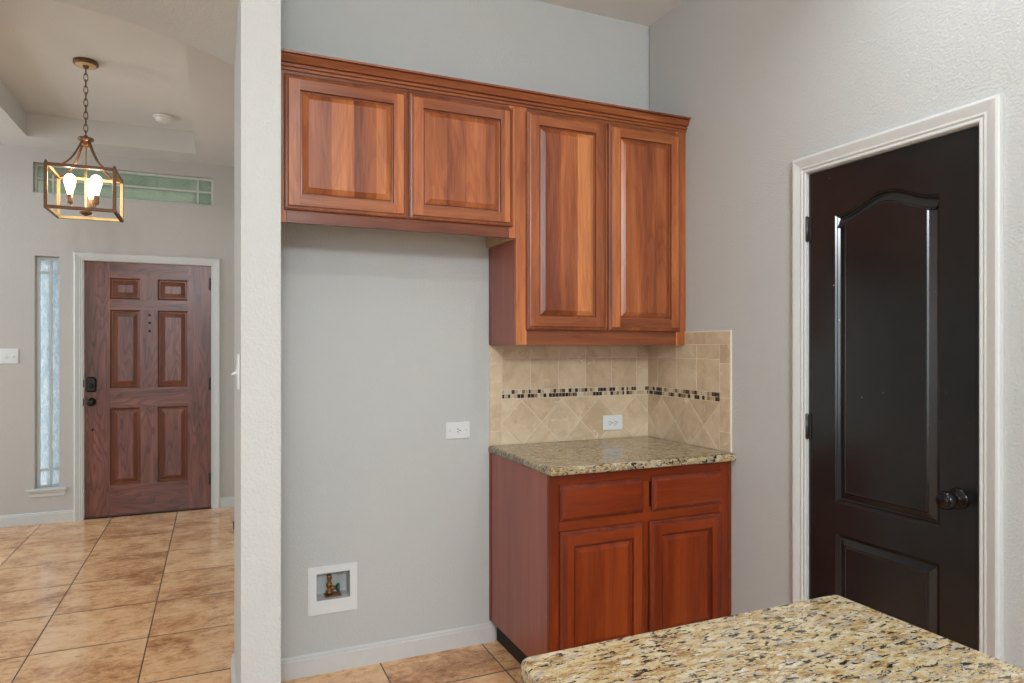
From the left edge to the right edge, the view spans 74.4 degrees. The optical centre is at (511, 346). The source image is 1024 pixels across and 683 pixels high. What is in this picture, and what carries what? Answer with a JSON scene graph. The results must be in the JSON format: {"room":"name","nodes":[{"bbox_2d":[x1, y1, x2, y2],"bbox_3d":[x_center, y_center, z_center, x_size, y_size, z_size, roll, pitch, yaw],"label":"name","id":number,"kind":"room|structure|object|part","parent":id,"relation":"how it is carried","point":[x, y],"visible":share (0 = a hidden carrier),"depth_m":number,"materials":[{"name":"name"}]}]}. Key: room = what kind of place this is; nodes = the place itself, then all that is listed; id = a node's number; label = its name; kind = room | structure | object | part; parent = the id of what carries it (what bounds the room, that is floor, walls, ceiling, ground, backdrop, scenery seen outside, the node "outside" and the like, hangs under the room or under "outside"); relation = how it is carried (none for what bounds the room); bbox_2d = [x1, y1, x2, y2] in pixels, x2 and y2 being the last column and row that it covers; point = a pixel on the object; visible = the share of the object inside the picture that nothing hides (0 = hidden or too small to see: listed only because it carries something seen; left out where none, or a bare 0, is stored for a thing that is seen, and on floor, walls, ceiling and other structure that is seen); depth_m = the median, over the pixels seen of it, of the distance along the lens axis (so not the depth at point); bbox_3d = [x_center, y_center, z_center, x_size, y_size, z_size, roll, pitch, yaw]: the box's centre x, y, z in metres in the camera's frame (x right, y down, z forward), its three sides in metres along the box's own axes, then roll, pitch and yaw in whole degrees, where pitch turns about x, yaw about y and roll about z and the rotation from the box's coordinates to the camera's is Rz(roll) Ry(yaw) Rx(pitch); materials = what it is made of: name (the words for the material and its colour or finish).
{"room":"kitchen","nodes":[
{"label":"kitchen","id":0,"kind":"room"},
{"bbox_2d":[0,143,233,515],"bbox_3d":[-4.653,-0.225,4.903,5.420,3.200,0.140,0,0,-24],"label":"wall","id":1,"kind":"structure","parent":0,"point":[29,231],"depth_m":5.32,"materials":[{"name":"grey paint"}]},
{"bbox_2d":[0,349,18,363],"bbox_3d":[-3.850,0.070,5.166,0.117,0.116,0.024,0,0,-24],"label":"light switch","id":2,"kind":"object","parent":1,"relation":"attached to","point":[7,356],"visible":1,"depth_m":5.17,"materials":[{"name":"white plastic"}]},
{"bbox_2d":[0,510,73,526],"bbox_3d":[-5.284,1.331,4.542,3.974,0.088,0.014,0,0,-24],"label":"baseboard","id":3,"kind":"structure","parent":1,"relation":"attached to","point":[64,515],"depth_m":5.24,"materials":[{"name":"paint"}]},
{"bbox_2d":[26,257,66,497],"bbox_3d":[-3.653,0.230,5.320,0.267,1.882,0.160,0,0,-24],"label":"window","id":4,"kind":"structure","parent":1,"relation":"in","point":[47,267],"depth_m":5.36,"materials":[{"name":"white glass"}]},
{"bbox_3d":[-3.639,1.111,5.288,0.267,0.016,0.090,0,0,-24],"label":"sill","id":5,"kind":"part","parent":4,"relation":"part of","materials":[{"name":"paint"}]},
{"bbox_3d":[-3.677,0.201,5.375,0.163,1.824,0.040,0,0,-24],"label":"frame","id":6,"kind":"part","parent":4,"relation":"part of","materials":[{"name":"white plastic"}]},
{"bbox_3d":[-3.677,0.201,5.374,0.135,1.796,0.005,0,0,-24],"label":"pane","id":7,"kind":"part","parent":4,"relation":"part of","materials":[{"name":"clear glass"}]},
{"bbox_2d":[35,163,212,205],"bbox_3d":[-3.161,-1.321,5.564,1.279,0.237,0.040,0,0,-24],"label":"window","id":8,"kind":"structure","parent":1,"relation":"in","point":[137,186],"depth_m":5.60,"materials":[{"name":"glass"}]},
{"bbox_2d":[74,252,219,520],"bbox_3d":[-2.996,0.311,5.588,1.062,2.128,0.178,0,0,-24],"label":"door","id":9,"kind":"structure","parent":1,"relation":"in","point":[147,327],"depth_m":5.57,"materials":[{"name":"brown wood"}]},
{"bbox_3d":[-3.353,0.440,5.375,0.064,0.064,0.076,0,0,-24],"label":"knob","id":10,"kind":"part","parent":9,"relation":"part of","materials":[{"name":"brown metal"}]},
{"bbox_2d":[220,496,233,507],"bbox_3d":[-2.375,1.331,5.819,0.272,0.088,0.014,0,0,-24],"label":"baseboard","id":11,"kind":"structure","parent":1,"relation":"attached to","point":[225,502],"depth_m":5.78,"materials":[{"name":"paint"}]},
{"bbox_2d":[0,0,233,166],"bbox_3d":[-4.031,-1.643,3.336,5.300,0.175,3.230,0,0,-24],"label":"ceiling","id":12,"kind":"structure","parent":0,"point":[142,72],"depth_m":4.40,"materials":[{"name":"white paint"}]},
{"bbox_2d":[43,57,123,222],"bbox_3d":[-2.581,-1.260,4.088,0.360,0.939,0.360,0,0,-24],"label":"pendant lantern","id":13,"kind":"object","parent":12,"relation":"hanging from","point":[93,185],"visible":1,"depth_m":4.05,"materials":[{"name":"brown metal"}]},
{"bbox_2d":[64,173,75,203],"bbox_3d":[-2.641,-0.947,4.032,0.062,0.179,0.062,0,0,-24],"label":"bulb","id":14,"kind":"object","parent":13,"relation":"attached to","point":[69,179],"depth_m":4.02,"materials":[{"name":"white glass"}]},
{"bbox_3d":[-2.702,-1.150,4.135,0.223,0.201,0.012,0,0,21],"label":"curved arm","id":15,"kind":"part","parent":13,"relation":"part of","materials":[{"name":"brown metal"}]},
{"bbox_3d":[-2.628,-1.150,3.966,0.012,0.201,0.223,0,0,21],"label":"curved arm","id":16,"kind":"part","parent":13,"relation":"part of","materials":[{"name":"brown metal"}]},
{"bbox_3d":[-2.581,-0.928,4.088,0.360,0.262,0.360,0,0,-24],"label":"box frame","id":17,"kind":"part","parent":13,"relation":"part of","materials":[{"name":"brown metal"}]},
{"bbox_3d":[-2.581,-1.478,4.088,0.020,0.442,0.020,0,0,21],"label":"chain","id":18,"kind":"part","parent":13,"relation":"part of","materials":[{"name":"brown metal"}]},
{"bbox_3d":[-2.581,-1.023,4.088,0.024,0.408,0.023,0,0,-24],"label":"rod","id":19,"kind":"part","parent":13,"relation":"part of","materials":[{"name":"gold metal"}]},
{"bbox_2d":[87,179,93,207],"bbox_3d":[-2.598,-0.947,4.168,0.062,0.179,0.062,0,0,-24],"label":"bulb","id":20,"kind":"object","parent":13,"relation":"attached to","point":[89,190],"depth_m":4.15,"materials":[{"name":"beige glass"}]},
{"bbox_3d":[-2.459,-1.150,4.040,0.223,0.201,0.012,0,0,21],"label":"curved arm","id":21,"kind":"part","parent":13,"relation":"part of","materials":[{"name":"brown metal"}]},
{"bbox_2d":[90,175,101,204],"bbox_3d":[-2.502,-0.947,4.062,0.062,0.179,0.062,0,0,-24],"label":"bulb","id":22,"kind":"object","parent":13,"relation":"attached to","point":[96,181],"depth_m":4.05,"materials":[{"name":"white glass"}]},
{"bbox_3d":[-2.533,-1.150,4.209,0.012,0.201,0.223,0,0,21],"label":"curved arm","id":23,"kind":"part","parent":13,"relation":"part of","materials":[{"name":"brown metal"}]},
{"bbox_2d":[153,113,174,123],"bbox_3d":[-2.610,-1.706,5.058,0.148,0.049,0.148,0,0,-24],"label":"smoke detector","id":24,"kind":"object","parent":12,"relation":"attached to","point":[163,118],"visible":1,"depth_m":5.02,"materials":[{"name":"plastic"}]},
{"bbox_2d":[52,0,238,64],"bbox_3d":[-3.322,-0.147,1.436,5.072,3.045,0.820,0,0,-24],"label":"wall","id":25,"kind":"structure","parent":0,"point":[209,26],"depth_m":2.57,"materials":[{"name":"grey paint"}]},
{"bbox_2d":[234,0,280,682],"bbox_3d":[-0.946,-0.147,2.479,0.116,3.045,0.820,0,0,-24],"label":"wall","id":26,"kind":"structure","parent":0,"point":[257,65],"depth_m":2.11,"materials":[{"name":"grey paint"}]},
{"bbox_2d":[231,654,235,682],"bbox_3d":[-1.001,1.327,2.441,0.014,0.095,0.820,0,0,-24],"label":"baseboard","id":27,"kind":"structure","parent":26,"relation":"attached to","point":[233,673],"depth_m":2.69,"materials":[{"name":"paint"}]},
{"bbox_2d":[231,354,238,388],"bbox_3d":[-0.926,0.082,2.258,0.024,0.116,0.070,0,0,-24],"label":"light switch","id":28,"kind":"object","parent":26,"relation":"attached to","point":[236,372],"visible":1,"depth_m":2.23,"materials":[{"name":"white plastic"}]},
{"bbox_3d":[-0.918,0.082,2.262,0.006,0.116,0.070,0,0,-24],"label":"plate","id":29,"kind":"part","parent":28,"relation":"part of","materials":[{"name":"white plastic"}]},
{"bbox_2d":[0,507,521,682],"bbox_3d":[-1.573,1.425,0.101,7.200,0.100,11.450,0,0,-24],"label":"floor","id":30,"kind":"structure","parent":0,"point":[146,598],"depth_m":3.51,"materials":[{"name":"tile"}]},
{"bbox_2d":[489,452,730,663],"bbox_3d":[0.429,0.934,3.047,0.894,0.882,0.636,0,0,-24],"label":"base cabinet","id":31,"kind":"object","parent":30,"relation":"on","point":[577,560],"visible":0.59,"depth_m":2.77,"materials":[{"name":"brown wood"}]},
{"bbox_3d":[-0.100,0.884,3.150,0.008,0.782,0.022,0,0,-24],"label":"scribe moulding","id":32,"kind":"part","parent":31,"relation":"part of","materials":[{"name":"red wood"}]},
{"bbox_3d":[0.362,0.606,2.681,0.384,0.141,0.020,0,0,-24],"label":"drawer","id":33,"kind":"part","parent":31,"relation":"part of","materials":[{"name":"red wood"}]},
{"bbox_3d":[0.363,0.978,2.681,0.386,0.524,0.020,0,0,-24],"label":"door","id":34,"kind":"part","parent":31,"relation":"part of","materials":[{"name":"red wood"}]},
{"bbox_2d":[488,436,735,475],"bbox_3d":[0.431,0.477,3.038,0.897,0.032,0.650,0,0,-24],"label":"countertop","id":35,"kind":"structure","parent":31,"relation":"on","point":[561,458],"depth_m":2.90,"materials":[{"name":"beige stone"}]},
{"bbox_3d":[0.547,0.884,2.784,0.889,0.782,0.019,0,0,-24],"label":"frame","id":36,"kind":"part","parent":31,"relation":"part of","materials":[{"name":"red wood"}]},
{"bbox_3d":[0.736,0.978,2.845,0.374,0.524,0.020,0,0,-24],"label":"door","id":37,"kind":"part","parent":31,"relation":"part of","materials":[{"name":"red wood"}]},
{"bbox_3d":[0.742,0.606,2.848,0.363,0.141,0.020,0,0,-24],"label":"drawer","id":38,"kind":"part","parent":31,"relation":"part of","materials":[{"name":"red wood"}]},
{"bbox_3d":[0.646,0.934,0.373,0.594,0.882,1.604,0,0,-24],"label":"kitchen island","id":39,"kind":"object","parent":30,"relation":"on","visible":0},
{"bbox_2d":[521,595,1023,682],"bbox_3d":[0.642,0.477,0.373,0.657,0.032,1.667,0,0,-24],"label":"island countertop","id":40,"kind":"structure","parent":39,"relation":"on","point":[831,638],"depth_m":1.01,"materials":[{"name":"stone"}]},
{"bbox_2d":[281,0,649,658],"bbox_3d":[-0.118,-0.147,3.222,1.997,3.045,0.125,0,0,-24],"label":"wall","id":41,"kind":"structure","parent":0,"point":[385,333],"depth_m":2.99,"materials":[{"name":"grey paint"}]},
{"bbox_2d":[308,562,356,615],"bbox_3d":[-0.779,1.028,2.910,0.204,0.201,0.095,0,0,-24],"label":"outlet box","id":42,"kind":"object","parent":41,"relation":"attached to","point":[331,588],"visible":1,"depth_m":2.89,"materials":[{"name":"white plastic"}]},
{"bbox_2d":[281,622,494,681],"bbox_3d":[-0.543,1.331,2.959,1.008,0.088,0.014,0,0,-24],"label":"baseboard","id":43,"kind":"structure","parent":41,"relation":"attached to","point":[317,663],"depth_m":2.95,"materials":[{"name":"paint"}]},
{"bbox_2d":[281,69,515,247],"bbox_3d":[-0.492,-0.756,2.812,0.984,0.587,0.326,0,0,-24],"label":"upper cabinet","id":44,"kind":"object","parent":41,"relation":"attached to","point":[355,154],"visible":0.85,"depth_m":2.65,"materials":[{"name":"brown wood"}]},
{"bbox_3d":[-0.628,-0.760,2.585,0.465,0.501,0.020,0,0,-24],"label":"door","id":45,"kind":"part","parent":44,"relation":"part of","materials":[{"name":"brown wood"}]},
{"bbox_3d":[-0.203,-0.760,2.772,0.448,0.501,0.020,0,0,-24],"label":"door","id":46,"kind":"part","parent":44,"relation":"part of","materials":[{"name":"brown wood"}]},
{"bbox_2d":[281,48,690,132],"bbox_3d":[-0.024,-1.058,2.856,1.877,0.060,0.070,0,0,-24],"label":"crown molding","id":47,"kind":"structure","parent":44,"relation":"attached to","point":[291,60],"depth_m":2.78,"materials":[{"name":"brown wood"}]},
{"bbox_2d":[446,421,469,438],"bbox_3d":[-0.247,0.382,3.092,0.116,0.076,0.009,0,0,-24],"label":"wall outlet","id":48,"kind":"object","parent":41,"relation":"attached to","point":[454,430],"visible":1,"depth_m":3.09,"materials":[{"name":"white plastic"}]},
{"bbox_2d":[455,427,461,433],"bbox_3d":[-0.246,0.382,3.090,0.033,0.035,0.002,0,0,-24],"label":"receptacle","id":49,"kind":"object","parent":48,"relation":"attached to","point":[458,430],"depth_m":3.09,"materials":[{"name":"white plastic"}]},
{"bbox_2d":[489,345,647,445],"bbox_3d":[0.300,0.227,3.332,0.886,0.469,0.008,0,0,-24],"label":"tile backsplash","id":50,"kind":"structure","parent":41,"relation":"attached to","point":[538,393],"depth_m":3.31,"materials":[{"name":"tile"}]},
{"bbox_2d":[603,415,622,430],"bbox_3d":[0.511,0.383,3.416,0.116,0.076,0.009,0,0,-24],"label":"wall outlet","id":51,"kind":"object","parent":50,"relation":"attached to","point":[610,422],"visible":1,"depth_m":3.41,"materials":[{"name":"white plastic"}]},
{"bbox_2d":[489,106,685,344],"bbox_3d":[0.366,-0.529,3.188,0.895,1.042,0.326,0,0,-24],"label":"upper cabinet","id":52,"kind":"object","parent":41,"relation":"attached to","point":[597,254],"visible":0.94,"depth_m":3.03,"materials":[{"name":"brown wood"}]},
{"bbox_3d":[-0.102,-0.234,3.150,0.008,0.452,0.020,0,0,-24],"label":"scribe moulding","id":53,"kind":"part","parent":52,"relation":"part of","materials":[{"name":"red wood"}]},
{"bbox_3d":[0.243,-0.542,2.967,0.394,0.937,0.020,0,0,-24],"label":"door","id":54,"kind":"part","parent":52,"relation":"part of","materials":[{"name":"brown wood"}]},
{"bbox_3d":[0.618,-0.542,3.132,0.396,0.937,0.020,0,0,-24],"label":"door","id":55,"kind":"part","parent":52,"relation":"part of","materials":[{"name":"brown wood"}]},
{"bbox_2d":[535,0,683,26],"bbox_3d":[-0.954,-1.720,-1.478,7.305,0.100,8.060,0,0,-24],"label":"ceiling","id":56,"kind":"structure","parent":0,"point":[642,12],"depth_m":3.32,"materials":[{"name":"white paint"}]},
{"bbox_2d":[650,0,1023,668],"bbox_3d":[2.363,-0.147,-0.096,0.120,3.045,7.925,0,0,-24],"label":"wall","id":57,"kind":"structure","parent":0,"point":[763,86],"depth_m":2.69,"materials":[{"name":"grey paint"}]},
{"bbox_2d":[648,330,731,452],"bbox_3d":[0.832,0.194,3.232,0.008,0.535,0.621,0,0,-24],"label":"tile backsplash","id":58,"kind":"structure","parent":57,"relation":"attached to","point":[690,384],"depth_m":3.17,"materials":[{"name":"tile"}]},
{"bbox_2d":[792,94,1002,660],"bbox_3d":[1.271,0.326,2.288,0.184,2.098,0.760,0,0,-24],"label":"door","id":59,"kind":"structure","parent":57,"relation":"in","point":[897,232],"depth_m":2.21,"materials":[{"name":"black paint"}]},
{"bbox_3d":[1.323,0.461,2.036,0.077,0.066,0.066,0,0,-24],"label":"knob","id":60,"kind":"part","parent":59,"relation":"part of","materials":[{"name":"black metal"}]}
]}

